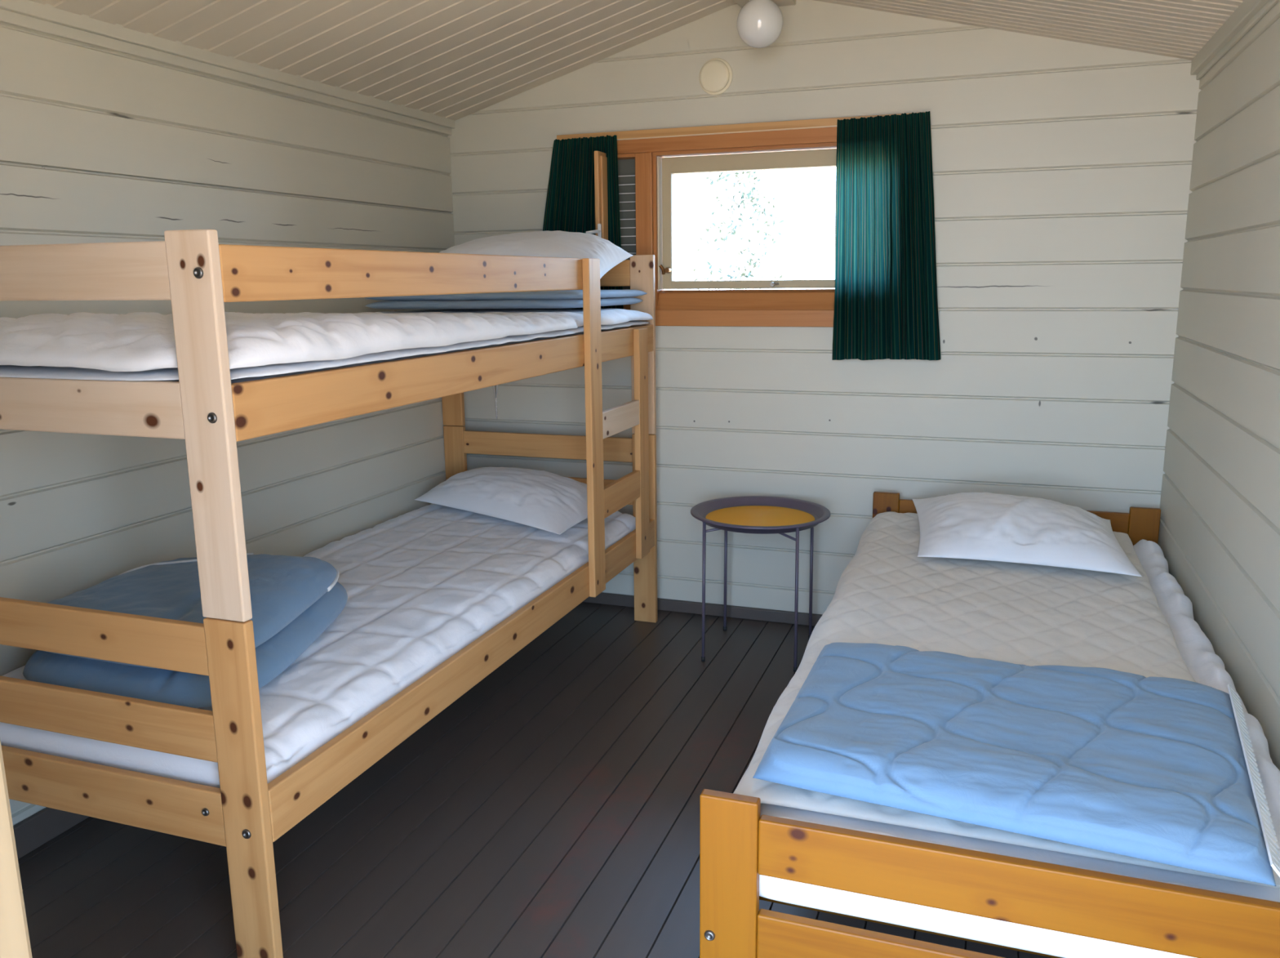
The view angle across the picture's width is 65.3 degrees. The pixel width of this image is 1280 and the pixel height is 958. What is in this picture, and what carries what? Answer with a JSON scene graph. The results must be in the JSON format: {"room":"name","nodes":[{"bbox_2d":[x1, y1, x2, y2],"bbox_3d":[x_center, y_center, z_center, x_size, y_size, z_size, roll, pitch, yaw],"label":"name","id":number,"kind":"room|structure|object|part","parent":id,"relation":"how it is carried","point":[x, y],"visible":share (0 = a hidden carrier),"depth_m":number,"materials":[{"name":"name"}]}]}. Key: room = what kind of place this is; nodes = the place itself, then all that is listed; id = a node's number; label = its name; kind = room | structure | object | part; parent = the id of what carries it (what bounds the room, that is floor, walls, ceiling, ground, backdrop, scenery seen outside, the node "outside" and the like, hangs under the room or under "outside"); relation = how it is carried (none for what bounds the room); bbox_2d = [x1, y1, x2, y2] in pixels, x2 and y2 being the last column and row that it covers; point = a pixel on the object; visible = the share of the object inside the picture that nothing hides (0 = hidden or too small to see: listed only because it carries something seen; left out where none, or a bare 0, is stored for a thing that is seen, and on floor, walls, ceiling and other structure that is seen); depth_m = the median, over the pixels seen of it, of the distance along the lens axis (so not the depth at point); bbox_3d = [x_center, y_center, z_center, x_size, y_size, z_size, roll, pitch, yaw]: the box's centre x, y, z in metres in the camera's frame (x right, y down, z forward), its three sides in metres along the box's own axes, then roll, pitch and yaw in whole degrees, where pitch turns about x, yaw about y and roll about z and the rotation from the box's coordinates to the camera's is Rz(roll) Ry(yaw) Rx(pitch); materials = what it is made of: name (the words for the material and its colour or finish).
{"room":"dormitory","nodes":[
{"label":"dormitory","id":0,"kind":"room"},
{"bbox_2d":[0,22,454,825],"bbox_3d":[-1.252,-0.151,2.436,0.090,1.920,3.090,3,12,19],"label":"wall","id":1,"kind":"structure","parent":0,"point":[98,144],"depth_m":2.51,"materials":[{"name":"white wood"}]},
{"bbox_2d":[13,806,88,858],"bbox_3d":[-1.182,0.691,2.622,0.014,0.075,2.984,3,12,19],"label":"baseboard","id":2,"kind":"structure","parent":1,"relation":"attached to","point":[46,824],"depth_m":2.21,"materials":[{"name":"paint"}]},
{"bbox_2d":[0,0,455,135],"bbox_3d":[-1.191,-1.011,2.287,0.026,0.060,3.000,3,12,19],"label":"trim","id":3,"kind":"structure","parent":1,"relation":"attached to","point":[46,19],"depth_m":2.50,"materials":[{"name":"white wood"}]},
{"bbox_2d":[17,601,1050,957],"bbox_3d":[-0.050,0.827,2.200,2.561,0.050,3.090,3,12,19],"label":"floor","id":4,"kind":"structure","parent":0,"point":[551,809],"depth_m":2.23,"materials":[{"name":"paint"}]},
{"bbox_2d":[0,229,657,957],"bbox_3d":[-0.671,0.051,2.680,0.858,1.296,2.058,3,12,19],"label":"bunk bed","id":5,"kind":"object","parent":4,"relation":"on","point":[189,268],"visible":0.76,"depth_m":1.73,"materials":[{"name":"brown wood"}]},
{"bbox_3d":[-0.669,-0.074,1.555,0.084,0.609,0.021,3,12,19],"label":"post","id":6,"kind":"part","parent":5,"relation":"part of","materials":[{"name":"brown wood"}]},
{"bbox_3d":[-0.662,0.562,1.683,0.084,0.685,0.021,3,12,19],"label":"post","id":7,"kind":"part","parent":5,"relation":"part of","materials":[{"name":"brown wood"}]},
{"bbox_2d":[0,502,635,787],"bbox_3d":[-0.683,0.308,2.736,0.780,0.115,1.980,3,12,19],"label":"mattress","id":8,"kind":"object","parent":5,"relation":"on","point":[421,584],"visible":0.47,"depth_m":2.39,"materials":[{"name":"white fabric"}]},
{"bbox_2d":[22,552,347,707],"bbox_3d":[-0.926,0.282,2.180,0.593,0.139,0.712,3,12,19],"label":"duvet","id":9,"kind":"object","parent":8,"relation":"on","point":[295,599],"visible":0.62,"depth_m":2.04,"materials":[{"name":"blue fabric"}]},
{"bbox_2d":[414,466,587,534],"bbox_3d":[-0.455,0.042,3.369,0.723,0.121,0.469,5,13,27],"label":"pillow","id":10,"kind":"object","parent":8,"relation":"on","point":[546,500],"visible":0.86,"depth_m":3.28,"materials":[{"name":"fabric"}]},
{"bbox_2d":[157,327,625,383],"bbox_3d":[-0.685,-0.332,2.609,0.784,0.048,1.990,3,12,19],"label":"mattress","id":11,"kind":"object","parent":5,"relation":"on","point":[245,379],"visible":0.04,"depth_m":2.01,"materials":[{"name":"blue fabric"}]},
{"bbox_2d":[0,307,653,380],"bbox_3d":[-0.666,-0.404,2.566,0.839,0.101,2.034,3,12,19],"label":"mattress cover","id":12,"kind":"object","parent":11,"relation":"on","point":[79,345],"visible":0.85,"depth_m":1.73,"materials":[{"name":"white fabric"}]},
{"bbox_2d":[364,288,646,309],"bbox_3d":[-0.408,-0.575,3.187,0.721,0.055,0.622,3,12,19],"label":"duvet","id":13,"kind":"object","parent":12,"relation":"on","point":[564,299],"visible":0.69,"depth_m":2.98,"materials":[{"name":"blue fabric"}]},
{"bbox_2d":[439,230,633,278],"bbox_3d":[-0.391,-0.713,3.228,0.686,0.172,0.440,3,12,19],"label":"pillow","id":14,"kind":"object","parent":13,"relation":"on","point":[557,243],"visible":0.34,"depth_m":3.12,"materials":[{"name":"fabric"}]},
{"bbox_3d":[-0.391,-0.449,2.191,0.020,0.086,1.481,3,12,19],"label":"guard rail","id":15,"kind":"part","parent":5,"relation":"part of","materials":[{"name":"brown wood"}]},
{"bbox_3d":[-0.300,-0.291,2.478,0.020,0.089,2.012,3,12,19],"label":"rail","id":16,"kind":"part","parent":5,"relation":"part of","materials":[{"name":"brown wood"}]},
{"bbox_3d":[-0.699,-0.499,3.681,0.084,0.609,0.021,3,12,19],"label":"post","id":17,"kind":"part","parent":5,"relation":"part of","materials":[{"name":"brown wood"}]},
{"bbox_3d":[-0.692,0.137,3.808,0.084,0.685,0.021,3,12,19],"label":"post","id":18,"kind":"part","parent":5,"relation":"part of","materials":[{"name":"brown wood"}]},
{"bbox_3d":[-0.293,0.378,2.612,0.020,0.096,2.012,3,12,19],"label":"rail","id":19,"kind":"part","parent":5,"relation":"part of","materials":[{"name":"brown wood"}]},
{"bbox_3d":[0.011,-0.457,3.432,0.084,0.609,0.021,3,12,19],"label":"post","id":20,"kind":"part","parent":5,"relation":"part of","materials":[{"name":"brown wood"}]},
{"bbox_3d":[0.018,0.179,3.560,0.084,0.685,0.021,3,12,19],"label":"post","id":21,"kind":"part","parent":5,"relation":"part of","materials":[{"name":"brown wood"}]},
{"bbox_2d":[690,495,830,671],"bbox_3d":[0.392,0.336,3.291,0.450,0.476,0.450,3,12,19],"label":"tray table","id":22,"kind":"object","parent":4,"relation":"on","point":[757,514],"visible":0.98,"depth_m":3.26,"materials":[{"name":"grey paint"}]},
{"bbox_3d":[0.204,0.358,3.199,0.014,0.461,0.010,-6,13,-26],"label":"leg","id":23,"kind":"part","parent":22,"relation":"part of","materials":[{"name":"grey metal"}]},
{"bbox_3d":[0.298,0.301,3.476,0.010,0.461,0.014,-6,13,-26],"label":"leg","id":24,"kind":"part","parent":22,"relation":"part of","materials":[{"name":"grey metal"}]},
{"bbox_2d":[690,495,830,533],"bbox_3d":[0.390,0.117,3.247,0.450,0.030,0.450,3,12,19],"label":"tray","id":25,"kind":"object","parent":22,"relation":"on","point":[757,514],"depth_m":3.28,"materials":[{"name":"yellow paint"}]},
{"bbox_3d":[0.486,0.373,3.107,0.010,0.461,0.014,-6,13,-26],"label":"leg","id":26,"kind":"part","parent":22,"relation":"part of","materials":[{"name":"grey metal"}]},
{"bbox_3d":[0.580,0.317,3.383,0.014,0.461,0.010,-6,13,-26],"label":"leg","id":27,"kind":"part","parent":22,"relation":"part of","materials":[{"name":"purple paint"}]},
{"bbox_2d":[699,491,1279,957],"bbox_3d":[0.839,0.514,2.275,0.862,0.516,2.080,3,12,19],"label":"bed","id":28,"kind":"object","parent":4,"relation":"on","point":[738,845],"visible":0.31,"depth_m":1.35,"materials":[{"name":"brown wood"}]},
{"bbox_3d":[0.130,0.692,1.458,0.084,0.502,0.021,3,12,19],"label":"post","id":29,"kind":"part","parent":28,"relation":"part of","materials":[{"name":"brown wood"}]},
{"bbox_3d":[0.817,0.298,3.354,0.084,0.516,0.021,3,12,19],"label":"post","id":30,"kind":"part","parent":28,"relation":"part of","materials":[{"name":"brown wood"}]},
{"bbox_2d":[759,538,1279,957],"bbox_3d":[0.850,0.395,2.248,0.814,0.147,2.021,3,12,19],"label":"mattress","id":31,"kind":"object","parent":28,"relation":"on","point":[1195,648],"visible":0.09,"depth_m":1.41,"materials":[{"name":"white fabric"}]},
{"bbox_2d":[733,511,1279,888],"bbox_3d":[0.801,0.321,2.286,0.772,0.048,1.910,3,12,19],"label":"mattress cover","id":32,"kind":"object","parent":31,"relation":"on","point":[1031,615],"visible":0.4,"depth_m":2.23,"materials":[{"name":"white fabric"}]},
{"bbox_2d":[752,642,1279,885],"bbox_3d":[0.605,0.402,1.618,0.756,0.057,0.655,3,12,19],"label":"duvet","id":33,"kind":"object","parent":32,"relation":"on","point":[1164,770],"visible":1,"depth_m":1.50,"materials":[{"name":"blue fabric"}]},
{"bbox_2d":[911,492,1142,576],"bbox_3d":[1.057,0.112,2.836,0.603,0.121,0.625,3,12,19],"label":"pillow","id":34,"kind":"object","parent":32,"relation":"on","point":[981,526],"visible":1,"depth_m":2.66,"materials":[{"name":"fabric"}]},
{"bbox_3d":[1.544,0.341,3.099,0.084,0.516,0.021,3,12,19],"label":"post","id":35,"kind":"part","parent":28,"relation":"part of","materials":[{"name":"brown wood"}]},
{"bbox_2d":[28,0,1244,120],"bbox_3d":[-0.073,-1.109,1.790,2.637,0.386,3.132,3,12,19],"label":"ceiling","id":36,"kind":"structure","parent":0,"point":[453,60],"depth_m":2.81,"materials":[{"name":"white wood"}]},
{"bbox_2d":[736,0,782,48],"bbox_3d":[0.360,-1.387,3.002,0.139,0.174,0.139,3,12,19],"label":"globe lamp","id":37,"kind":"object","parent":36,"relation":"hanging from","point":[759,24],"visible":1,"depth_m":2.96,"materials":[{"name":"white glass"}]},
{"bbox_2d":[447,0,1201,614],"bbox_3d":[0.475,-0.515,3.457,2.630,2.198,0.090,3,12,19],"label":"wall","id":38,"kind":"structure","parent":0,"point":[1061,169],"depth_m":3.22,"materials":[{"name":"white wood"}]},
{"bbox_2d":[493,384,497,418],"bbox_3d":[-0.548,-0.392,3.784,0.023,0.331,0.008,3,12,19],"label":"pull cord","id":39,"kind":"object","parent":38,"relation":"hanging from","point":[495,393],"visible":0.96,"depth_m":3.80,"materials":[{"name":"grey"}]},
{"bbox_2d":[582,591,822,626],"bbox_3d":[0.468,0.492,3.608,2.450,0.043,0.016,3,12,19],"label":"baseboard","id":40,"kind":"structure","parent":38,"relation":"attached to","point":[665,604],"depth_m":3.67,"materials":[{"name":"paint"}]},
{"bbox_2d":[698,57,733,95],"bbox_3d":[0.249,-1.335,3.315,0.116,0.116,0.022,3,12,19],"label":"air vent","id":41,"kind":"object","parent":38,"relation":"in","point":[715,76],"visible":1,"depth_m":3.31,"materials":[{"name":"plastic"}]},
{"bbox_2d":[556,111,924,326],"bbox_3d":[0.301,-0.850,3.377,1.274,0.663,0.229,3,12,19],"label":"window","id":42,"kind":"structure","parent":38,"relation":"in","point":[647,168],"depth_m":3.43,"materials":[{"name":"brown wood"}]},
{"bbox_2d":[542,134,623,308],"bbox_3d":[-0.229,-0.854,3.551,0.371,0.685,0.032,3,12,19],"label":"curtain","id":43,"kind":"object","parent":42,"relation":"hanging from","point":[570,206],"visible":0.41,"depth_m":3.51,"materials":[{"name":"green fabric"}]},
{"bbox_3d":[-0.159,-0.850,3.435,0.048,0.052,0.027,3,12,19],"label":"hatch handle","id":44,"kind":"part","parent":42,"relation":"part of","materials":[{"name":"white metal"}]},
{"bbox_3d":[0.361,-1.137,3.314,1.130,0.069,0.015,3,12,19],"label":"casing","id":45,"kind":"part","parent":42,"relation":"part of","materials":[{"name":"brown wood"}]},
{"bbox_3d":[0.300,-1.151,3.322,1.274,0.009,0.006,3,12,19],"label":"rod","id":46,"kind":"part","parent":42,"relation":"part of","materials":[{"name":"brown wood"}]},
{"bbox_3d":[0.375,-0.619,3.472,1.038,0.075,0.091,3,12,19],"label":"sill","id":47,"kind":"part","parent":42,"relation":"part of","materials":[{"name":"brown wood"}]},
{"bbox_3d":[0.300,-1.161,3.320,1.274,0.030,0.006,3,12,19],"label":"curtain rail","id":48,"kind":"part","parent":42,"relation":"part of","materials":[{"name":"brown wood"}]},
{"bbox_3d":[0.367,-0.552,3.431,1.130,0.056,0.015,3,12,19],"label":"casing","id":49,"kind":"part","parent":42,"relation":"part of","materials":[{"name":"brown wood"}]},
{"bbox_3d":[0.468,-0.875,3.392,0.814,0.448,0.040,3,12,19],"label":"sash","id":50,"kind":"part","parent":42,"relation":"part of","materials":[{"name":"beige paint"}]},
{"bbox_2d":[832,111,940,359],"bbox_3d":[0.796,-0.764,3.196,0.351,0.771,0.036,3,12,19],"label":"curtain","id":51,"kind":"object","parent":42,"relation":"hanging from","point":[886,302],"visible":1,"depth_m":3.20,"materials":[{"name":"green fabric"}]},
{"bbox_2d":[734,0,795,8],"bbox_3d":[-0.084,-1.261,1.835,0.173,0.050,3.000,3,12,19],"label":"trim","id":52,"kind":"structure","parent":38,"relation":"attached to","point":[740,2],"depth_m":3.17,"materials":[{"name":"white wood"}]},
{"bbox_2d":[1157,0,1279,770],"bbox_3d":[1.141,-0.008,1.597,0.090,1.920,3.090,3,12,19],"label":"wall","id":53,"kind":"structure","parent":0,"point":[1219,535],"depth_m":2.27,"materials":[{"name":"white wood"}]},
{"bbox_2d":[1190,0,1279,79],"bbox_3d":[1.092,-0.895,1.483,0.026,0.066,3.000,3,12,19],"label":"trim","id":54,"kind":"structure","parent":53,"relation":"attached to","point":[1249,12],"depth_m":2.41,"materials":[{"name":"white wood"}]},
{"bbox_3d":[-0.559,0.067,0.604,2.630,2.198,0.090,3,12,19],"label":"wall","id":55,"kind":"structure","parent":0,"visible":0},
{"bbox_2d":[0,739,32,957],"bbox_3d":[-0.020,0.163,0.430,0.908,1.972,0.112,3,12,19],"label":"door","id":56,"kind":"structure","parent":55,"relation":"in","point":[15,942],"depth_m":0.64,"materials":[{"name":"brown wood"}]},
{"label":"outside","id":57,"kind":"structure","parent":0,"visible":0},
{"label":"ground","id":58,"kind":"structure","parent":57,"visible":0},
{"bbox_2d":[693,170,785,289],"bbox_3d":[1.211,-2.878,12.420,1.165,3.679,1.125,-12,16,-44],"label":"tree","id":59,"kind":"object","parent":58,"relation":"on","point":[736,225],"visible":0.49,"depth_m":12.34,"materials":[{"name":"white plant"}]}
]}

